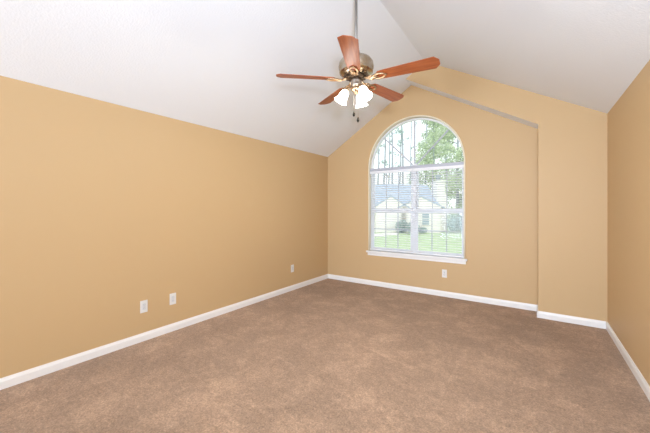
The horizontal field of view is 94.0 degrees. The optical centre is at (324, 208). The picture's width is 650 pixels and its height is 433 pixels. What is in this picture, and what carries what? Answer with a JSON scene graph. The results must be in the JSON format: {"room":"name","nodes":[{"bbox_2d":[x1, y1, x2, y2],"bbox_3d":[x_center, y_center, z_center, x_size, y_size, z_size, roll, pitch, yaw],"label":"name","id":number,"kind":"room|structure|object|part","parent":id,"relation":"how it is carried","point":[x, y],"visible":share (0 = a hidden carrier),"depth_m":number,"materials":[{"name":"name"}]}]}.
{"room":"empty bedroom","nodes":[
{"label":"empty bedroom","id":0,"kind":"room"},
{"bbox_2d":[0,76,327,377],"bbox_3d":[-3.421,0.188,1.182,0.150,2.440,12.370,0,0,35],"label":"wall","id":1,"kind":"structure","parent":0,"point":[106,208],"depth_m":3.08,"materials":[{"name":"brown paint"}]},
{"bbox_2d":[140,300,147,312],"bbox_3d":[-1.923,1.044,3.219,0.009,0.128,0.074,0,0,35],"label":"wall outlet","id":2,"kind":"object","parent":1,"relation":"attached to","point":[143,304],"visible":1,"depth_m":3.22,"materials":[{"name":"white plastic"}]},
{"bbox_2d":[0,274,327,389],"bbox_3d":[-3.356,1.365,1.131,0.014,0.086,12.060,0,0,35],"label":"baseboard","id":3,"kind":"structure","parent":1,"relation":"attached to","point":[11,380],"depth_m":3.09,"materials":[{"name":"white paint"}]},
{"bbox_2d":[170,293,175,304],"bbox_3d":[-1.745,1.040,3.477,0.009,0.128,0.074,0,0,35],"label":"wall outlet","id":4,"kind":"object","parent":1,"relation":"attached to","point":[173,295],"visible":1,"depth_m":3.47,"materials":[{"name":"white plastic"}]},
{"bbox_2d":[0,278,649,432],"bbox_3d":[-1.674,1.468,-0.050,4.525,0.120,12.420,0,0,35],"label":"floor","id":5,"kind":"structure","parent":0,"point":[328,355],"depth_m":2.50,"materials":[{"name":"beige carpet"}]},
{"bbox_2d":[0,0,649,156],"bbox_3d":[-1.648,-1.656,-0.013,4.525,1.497,12.510,0,0,35],"label":"ceiling","id":6,"kind":"structure","parent":0,"point":[215,64],"depth_m":2.97,"materials":[{"name":"white paint"}]},
{"bbox_2d":[276,0,439,121],"bbox_3d":[0.342,-1.554,2.873,1.415,1.484,1.440,0,0,35],"label":"ceiling fan","id":7,"kind":"object","parent":6,"relation":"hanging from","point":[355,67],"visible":1,"depth_m":2.78,"materials":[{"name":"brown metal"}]},
{"bbox_3d":[-0.178,-1.220,2.819,0.548,0.006,0.156,0,12,-7],"label":"blade","id":8,"kind":"part","parent":7,"relation":"part of","materials":[{"name":"brown wood"}]},
{"bbox_3d":[0.091,-1.220,3.311,0.156,0.006,0.548,-13,6,-25],"label":"blade","id":9,"kind":"part","parent":7,"relation":"part of","materials":[{"name":"brown wood"}]},
{"bbox_3d":[0.151,-1.054,2.872,0.130,0.143,0.125,0,0,35],"label":"lamp shade","id":10,"kind":"part","parent":7,"relation":"part of","materials":[{"name":"white glass"}]},
{"bbox_3d":[0.207,-1.220,2.411,0.156,0.006,0.548,12,2,10],"label":"blade","id":11,"kind":"part","parent":7,"relation":"part of","materials":[{"name":"brown wood"}]},
{"bbox_3d":[0.359,-1.054,3.003,0.129,0.143,0.134,0,0,35],"label":"lamp shade","id":12,"kind":"part","parent":7,"relation":"part of","materials":[{"name":"white glass"}]},
{"bbox_3d":[0.363,-1.054,2.756,0.132,0.143,0.127,0,0,35],"label":"lamp shade","id":13,"kind":"part","parent":7,"relation":"part of","materials":[{"name":"white glass"}]},
{"bbox_3d":[0.642,-1.220,3.208,0.548,0.006,0.156,0,-12,-43],"label":"blade","id":14,"kind":"part","parent":7,"relation":"part of","materials":[{"name":"brown wood"}]},
{"bbox_3d":[0.714,-1.220,2.651,0.548,0.006,0.156,0,-12,29],"label":"blade","id":15,"kind":"part","parent":7,"relation":"part of","materials":[{"name":"brown wood"}]},
{"bbox_2d":[406,66,606,321],"bbox_3d":[2.377,-0.438,4.334,2.418,3.693,0.283,0,0,35],"label":"wall","id":16,"kind":"structure","parent":0,"point":[572,138],"depth_m":3.77,"materials":[{"name":"brown paint"}]},
{"bbox_2d":[328,85,537,304],"bbox_3d":[1.800,-0.437,5.001,4.125,3.691,0.160,0,0,35],"label":"wall","id":17,"kind":"structure","parent":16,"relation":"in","point":[501,153],"depth_m":4.62,"materials":[{"name":"brown paint"}]},
{"bbox_2d":[370,168,413,252],"bbox_3d":[1.173,0.044,5.390,0.802,1.440,0.067,0,0,35],"label":"window blind","id":18,"kind":"object","parent":17,"relation":"attached to","point":[399,170],"visible":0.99,"depth_m":5.38,"materials":[{"name":"white plastic"}]},
{"bbox_3d":[1.175,-0.651,5.393,0.802,0.049,0.058,0,0,35],"label":"head rail","id":19,"kind":"part","parent":18,"relation":"part of","materials":[{"name":"white plastic"}]},
{"bbox_3d":[1.177,0.751,5.396,0.800,0.026,0.050,0,0,35],"label":"rail","id":20,"kind":"part","parent":18,"relation":"part of","materials":[{"name":"white plastic"}]},
{"bbox_2d":[366,115,466,263],"bbox_3d":[1.510,-0.350,5.167,1.707,2.423,0.195,0,0,35],"label":"window","id":21,"kind":"structure","parent":17,"relation":"attached to","point":[457,260],"depth_m":5.19,"materials":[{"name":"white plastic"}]},
{"bbox_3d":[1.201,0.385,5.441,0.744,0.743,0.026,0,0,35],"label":"sash","id":22,"kind":"part","parent":21,"relation":"part of","materials":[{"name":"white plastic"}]},
{"bbox_3d":[1.216,-0.299,5.464,0.744,0.755,0.026,0,0,35],"label":"sash","id":23,"kind":"part","parent":21,"relation":"part of","materials":[{"name":"glass"}]},
{"bbox_3d":[1.495,0.793,5.147,1.707,0.034,0.145,0,0,35],"label":"sill","id":24,"kind":"part","parent":21,"relation":"part of","materials":[{"name":"white paint"}]},
{"bbox_3d":[1.546,0.039,5.221,1.623,1.475,0.065,0,0,35],"label":"frame","id":25,"kind":"part","parent":21,"relation":"part of","materials":[{"name":"white plastic"}]},
{"bbox_3d":[1.546,-1.132,5.221,1.623,0.812,0.065,0,0,35],"label":"arch frame","id":26,"kind":"part","parent":21,"relation":"part of","materials":[{"name":"white plastic"}]},
{"bbox_3d":[1.876,0.385,4.977,0.744,0.743,0.026,0,0,35],"label":"sash","id":27,"kind":"part","parent":21,"relation":"part of","materials":[{"name":"white plastic"}]},
{"bbox_3d":[1.892,-0.299,5.000,0.744,0.755,0.026,0,0,35],"label":"sash","id":28,"kind":"part","parent":21,"relation":"part of","materials":[{"name":"glass"}]},
{"bbox_2d":[328,274,536,310],"bbox_3d":[1.486,1.365,5.112,3.450,0.086,0.015,0,0,35],"label":"baseboard","id":29,"kind":"structure","parent":17,"relation":"attached to","point":[526,306],"depth_m":4.83,"materials":[{"name":"white paint"}]},
{"bbox_2d":[413,165,463,257],"bbox_3d":[1.837,0.047,4.932,0.802,1.446,0.067,0,0,35],"label":"window blind","id":30,"kind":"object","parent":17,"relation":"attached to","point":[452,166],"visible":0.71,"depth_m":4.92,"materials":[{"name":"white plastic"}]},
{"bbox_3d":[1.840,-0.651,4.936,0.802,0.049,0.058,0,0,35],"label":"head rail","id":31,"kind":"part","parent":30,"relation":"part of","materials":[{"name":"white plastic"}]},
{"bbox_3d":[1.842,0.757,4.939,0.800,0.026,0.050,0,0,35],"label":"rail","id":32,"kind":"part","parent":30,"relation":"part of","materials":[{"name":"white plastic"}]},
{"bbox_2d":[442,269,446,277],"bbox_3d":[1.903,1.041,4.828,0.074,0.128,0.009,0,0,35],"label":"wall outlet","id":33,"kind":"object","parent":17,"relation":"attached to","point":[444,272],"visible":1,"depth_m":4.82,"materials":[{"name":"white plastic"}]},
{"bbox_2d":[538,311,605,328],"bbox_3d":[3.012,1.365,3.717,0.646,0.086,0.014,0,0,35],"label":"baseboard","id":34,"kind":"structure","parent":16,"relation":"attached to","point":[545,315],"depth_m":3.70,"materials":[{"name":"white paint"}]},
{"bbox_2d":[607,60,649,385],"bbox_3d":[0.102,0.152,-1.241,0.150,2.512,12.370,0,0,35],"label":"wall","id":35,"kind":"structure","parent":0,"point":[628,120],"depth_m":2.67,"materials":[{"name":"brown paint"}]},
{"bbox_2d":[606,322,649,400],"bbox_3d":[-0.049,1.365,-1.315,0.014,0.086,11.777,0,0,35],"label":"baseboard","id":36,"kind":"structure","parent":35,"relation":"attached to","point":[639,377],"depth_m":2.64,"materials":[{"name":"white paint"}]},
{"label":"outside","id":37,"kind":"structure","parent":0,"visible":0},
{"bbox_2d":[375,215,461,253],"bbox_3d":[20.340,2.558,56.041,120.000,0.300,104.600,0,0,35],"label":"lawn","id":38,"kind":"structure","parent":37,"point":[380,242],"depth_m":21.92,"materials":[{"name":"green plant"}]},
{"bbox_2d":[377,148,386,183],"bbox_3d":[10.519,-12.091,57.758,3.672,29.006,3.661,0,0,35],"label":"pine tree","id":39,"kind":"object","parent":38,"relation":"on","point":[382,161],"visible":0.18,"depth_m":57.83,"materials":[{"name":"grey plant"}]},
{"bbox_2d":[380,136,390,183],"bbox_3d":[10.152,-10.589,50.595,3.182,26.008,3.245,0,0,35],"label":"pine tree","id":40,"kind":"object","parent":38,"relation":"on","point":[383,145],"visible":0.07,"depth_m":50.75,"materials":[{"name":"grey plant"}]},
{"bbox_2d":[385,134,394,183],"bbox_3d":[13.985,-13.090,65.959,3.564,31.006,2.312,0,0,2],"label":"pine tree","id":41,"kind":"object","parent":38,"relation":"on","point":[389,134],"visible":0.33,"depth_m":65.78,"materials":[{"name":"grey plant"}]},
{"bbox_2d":[391,129,401,182],"bbox_3d":[15.190,-12.090,61.611,2.396,29.010,4.392,0,0,-13],"label":"pine tree","id":42,"kind":"object","parent":38,"relation":"on","point":[400,129],"visible":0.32,"depth_m":61.76,"materials":[{"name":"grey plant"}]},
{"bbox_2d":[391,128,403,183],"bbox_3d":[10.136,-9.625,44.469,3.986,24.068,3.683,0,0,35],"label":"pine tree","id":43,"kind":"object","parent":38,"relation":"on","point":[402,129],"visible":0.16,"depth_m":45.01,"materials":[{"name":"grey plant"}]},
{"bbox_2d":[396,125,403,182],"bbox_3d":[11.976,-10.092,47.655,3.629,25.004,3.123,0,0,-16],"label":"pine tree","id":44,"kind":"object","parent":38,"relation":"on","point":[401,131],"visible":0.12,"depth_m":47.03,"materials":[{"name":"grey plant"}]},
{"bbox_2d":[395,220,406,232],"bbox_3d":[7.445,1.749,29.183,1.328,1.406,1.298,0,0,35],"label":"shrub","id":45,"kind":"object","parent":38,"relation":"on","point":[403,221],"visible":0.55,"depth_m":29.07,"materials":[{"name":"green plant"}]},
{"bbox_2d":[375,175,445,232],"bbox_3d":[7.727,-0.615,34.688,9.927,6.046,9.525,0,0,0],"label":"house","id":46,"kind":"structure","parent":38,"relation":"on","point":[380,216],"depth_m":30.00,"materials":[{"name":"white"}]},
{"bbox_3d":[9.953,1.052,29.938,0.665,1.126,0.025,0,0,0],"label":"pane","id":47,"kind":"part","parent":46,"relation":"part of","materials":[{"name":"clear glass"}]},
{"bbox_2d":[405,122,418,183],"bbox_3d":[20.213,-13.590,69.944,3.067,32.006,3.908,0,0,-1],"label":"pine tree","id":48,"kind":"object","parent":38,"relation":"on","point":[408,138],"visible":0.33,"depth_m":69.78,"materials":[{"name":"grey plant"}]},
{"bbox_2d":[406,222,420,232],"bbox_3d":[8.117,1.843,28.006,1.300,1.271,1.329,0,0,35],"label":"shrub","id":49,"kind":"object","parent":38,"relation":"on","point":[407,228],"visible":0.26,"depth_m":27.92,"materials":[{"name":"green plant"}]},
{"bbox_2d":[407,120,447,183],"bbox_3d":[18.084,-10.407,53.514,7.970,25.645,7.100,0,0,-37],"label":"leafy tree","id":50,"kind":"object","parent":38,"relation":"on","point":[424,121],"visible":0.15,"depth_m":53.76,"materials":[{"name":"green plant"}]},
{"bbox_2d":[416,120,455,195],"bbox_3d":[16.096,-7.104,44.053,6.750,19.034,7.047,0,0,35],"label":"leafy tree","id":51,"kind":"object","parent":38,"relation":"on","point":[431,160],"visible":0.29,"depth_m":43.59,"materials":[{"name":"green plant"}]},
{"bbox_2d":[422,137,461,200],"bbox_3d":[26.573,-11.600,66.191,9.436,28.023,8.696,0,0,-33],"label":"leafy tree","id":52,"kind":"object","parent":38,"relation":"on","point":[450,155],"visible":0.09,"depth_m":66.33,"materials":[{"name":"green plant"}]},
{"bbox_2d":[426,122,463,216],"bbox_3d":[15.642,-5.500,35.927,7.262,15.832,6.151,0,0,45],"label":"leafy tree","id":53,"kind":"object","parent":38,"relation":"on","point":[459,152],"visible":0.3,"depth_m":35.74,"materials":[{"name":"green plant"}]},
{"bbox_2d":[447,214,459,231],"bbox_3d":[12.665,1.505,29.997,1.281,1.858,1.268,0,0,35],"label":"shrub","id":54,"kind":"object","parent":38,"relation":"on","point":[450,220],"visible":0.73,"depth_m":29.91,"materials":[{"name":"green plant"}]},
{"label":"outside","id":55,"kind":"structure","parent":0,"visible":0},
{"bbox_2d":[375,233,396,236],"bbox_3d":[4.157,2.393,26.733,7.669,0.029,2.585,0,0,-25],"label":"driveway","id":56,"kind":"structure","parent":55,"point":[377,234],"depth_m":27.41,"materials":[{"name":"concrete"}]}
]}

